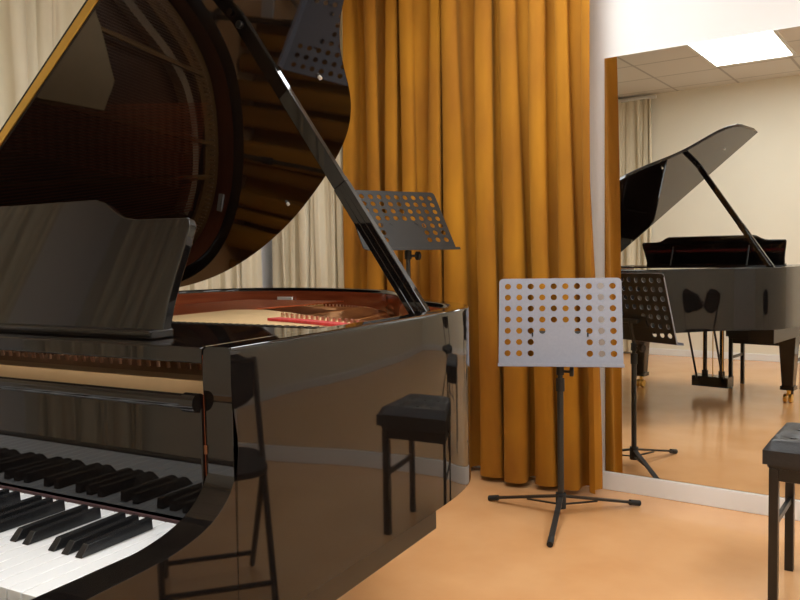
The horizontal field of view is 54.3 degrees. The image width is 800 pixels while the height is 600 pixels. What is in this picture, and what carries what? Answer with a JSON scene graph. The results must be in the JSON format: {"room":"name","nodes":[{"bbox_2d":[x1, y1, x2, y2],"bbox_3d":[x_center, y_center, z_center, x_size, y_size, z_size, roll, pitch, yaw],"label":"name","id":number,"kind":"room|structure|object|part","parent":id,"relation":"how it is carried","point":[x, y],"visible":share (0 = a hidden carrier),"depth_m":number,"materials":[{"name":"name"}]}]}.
{"room":"music room","nodes":[
{"label":"music room","id":0,"kind":"room"},
{"bbox_2d":[261,240,272,286],"bbox_3d":[-2.278,-0.399,2.912,0.102,2.800,4.950,1,4,35],"label":"wall","id":1,"kind":"structure","parent":0,"point":[266,251],"depth_m":4.88,"materials":[{"name":"white paint"}]},
{"bbox_2d":[337,467,799,599],"bbox_3d":[-0.010,1.101,1.405,5.600,0.100,5.150,1,4,35],"label":"floor","id":2,"kind":"structure","parent":0,"point":[479,548],"depth_m":2.92,"materials":[{"name":"beige wood"}]},
{"bbox_2d":[0,0,470,599],"bbox_3d":[-0.557,0.031,2.019,1.524,1.984,2.058,1,4,29],"label":"grand piano","id":3,"kind":"object","parent":2,"relation":"on","point":[159,440],"visible":1,"depth_m":1.38,"materials":[{"name":"black paint"}]},
{"bbox_3d":[-0.845,0.133,1.460,1.370,0.056,0.072,1,4,29],"label":"pinblock rail","id":4,"kind":"part","parent":3,"relation":"part of","materials":[{"name":"brown wood"}]},
{"bbox_2d":[0,324,310,363],"bbox_3d":[-0.805,0.059,1.532,1.376,0.023,0.300,1,4,29],"label":"shelf","id":5,"kind":"object","parent":3,"relation":"attached to","point":[183,343],"depth_m":1.22,"materials":[{"name":"black paint"}]},
{"bbox_3d":[-0.530,-0.491,2.375,1.189,0.955,1.346,1,4,29],"label":"lid","id":6,"kind":"part","parent":3,"relation":"part of","materials":[{"name":"black paint"}]},
{"bbox_3d":[-0.455,0.069,2.170,1.363,0.059,1.552,1,4,29],"label":"iron plate","id":7,"kind":"part","parent":3,"relation":"part of","materials":[{"name":"gold metal"}]},
{"bbox_2d":[355,190,460,277],"bbox_3d":[0.045,0.209,3.577,0.513,1.429,0.498,-3,4,-33],"label":"music stand","id":8,"kind":"object","parent":2,"relation":"on","point":[408,235],"visible":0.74,"depth_m":3.59,"materials":[{"name":"metal"}]},
{"bbox_2d":[355,226,460,250],"bbox_3d":[0.011,-0.366,3.569,0.500,0.278,0.220,-3,4,-33],"label":"desk tray","id":9,"kind":"object","parent":8,"relation":"on","point":[408,238],"depth_m":3.56,"materials":[{"name":"black metal"}]},
{"bbox_2d":[488,278,640,547],"bbox_3d":[0.677,0.424,3.227,0.676,1.018,0.574,0,3,11],"label":"music stand","id":10,"kind":"object","parent":2,"relation":"on","point":[559,346],"visible":1,"depth_m":3.32,"materials":[{"name":"metal"}]},
{"bbox_2d":[498,278,624,367],"bbox_3d":[0.677,0.092,3.304,0.515,0.363,0.154,0,3,11],"label":"desk tray","id":11,"kind":"object","parent":10,"relation":"on","point":[558,346],"depth_m":3.32,"materials":[{"name":"metal"}]},
{"bbox_2d":[762,422,799,599],"bbox_3d":[1.417,0.700,2.511,0.430,0.525,0.360,1,4,35],"label":"piano bench","id":12,"kind":"object","parent":2,"relation":"on","point":[781,454],"visible":1,"depth_m":2.48,"materials":[{"name":"black wood"}]},
{"bbox_2d":[762,422,799,468],"bbox_3d":[1.413,0.475,2.498,0.400,0.075,0.360,1,4,35],"label":"cushion","id":13,"kind":"object","parent":12,"relation":"on","point":[782,451],"depth_m":2.45,"materials":[{"name":"black leather"}]},
{"bbox_3d":[1.418,0.737,2.513,0.430,0.450,0.330,1,4,35],"label":"frame","id":14,"kind":"part","parent":12,"relation":"part of","materials":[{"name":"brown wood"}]},
{"bbox_2d":[590,0,799,499],"bbox_3d":[1.425,-0.490,3.377,5.600,2.800,0.100,1,4,35],"label":"wall","id":15,"kind":"structure","parent":0,"point":[617,27],"depth_m":3.52,"materials":[{"name":"white paint"}]},
{"bbox_2d":[473,466,799,520],"bbox_3d":[1.415,0.868,3.408,5.400,0.085,0.019,1,4,35],"label":"baseboard","id":16,"kind":"structure","parent":15,"relation":"attached to","point":[754,503],"depth_m":3.48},
{"bbox_2d":[604,26,799,499],"bbox_3d":[1.956,-0.129,2.958,2.435,1.932,0.008,1,4,35],"label":"wall mirror","id":17,"kind":"object","parent":15,"relation":"attached to","point":[702,140],"visible":1,"depth_m":3.39,"materials":[{"name":"clear mirror"}]},
{"bbox_3d":[-0.061,-1.793,1.238,5.600,0.100,5.150,1,4,35],"label":"ceiling","id":18,"kind":"structure","parent":0,"visible":0},
{"bbox_3d":[0.025,-1.862,4.054,2.120,0.030,0.040,1,4,35],"label":"rail","id":19,"kind":"object","parent":18,"relation":"attached to","visible":0},
{"bbox_2d":[272,13,343,287],"bbox_3d":[-0.524,-0.506,4.547,0.626,2.715,0.089,1,4,35],"label":"curtain","id":20,"kind":"object","parent":19,"relation":"hanging from","point":[309,251],"visible":0.17,"depth_m":4.51,"materials":[{"name":"fabric"}]},
{"bbox_2d":[342,0,602,493],"bbox_3d":[0.305,-0.486,3.942,1.450,2.715,0.203,1,4,35],"label":"curtain","id":21,"kind":"object","parent":19,"relation":"hanging from","point":[482,107],"visible":0.68,"depth_m":3.80,"materials":[{"name":"fabric"}]},
{"bbox_3d":[-2.093,-1.758,2.895,0.070,0.030,4.290,1,4,35],"label":"rail","id":22,"kind":"object","parent":18,"relation":"attached to","visible":0},
{"bbox_2d":[0,0,85,128],"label":"curtain","id":23,"kind":"object","parent":22,"relation":"hanging from","point":[32,32],"depth_m":3.45,"materials":[{"name":"fabric"}]},
{"bbox_2d":[179,249,262,289],"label":"curtain","id":24,"kind":"object","parent":22,"relation":"hanging from","point":[248,273],"depth_m":4.53,"materials":[{"name":"fabric"}]}
]}

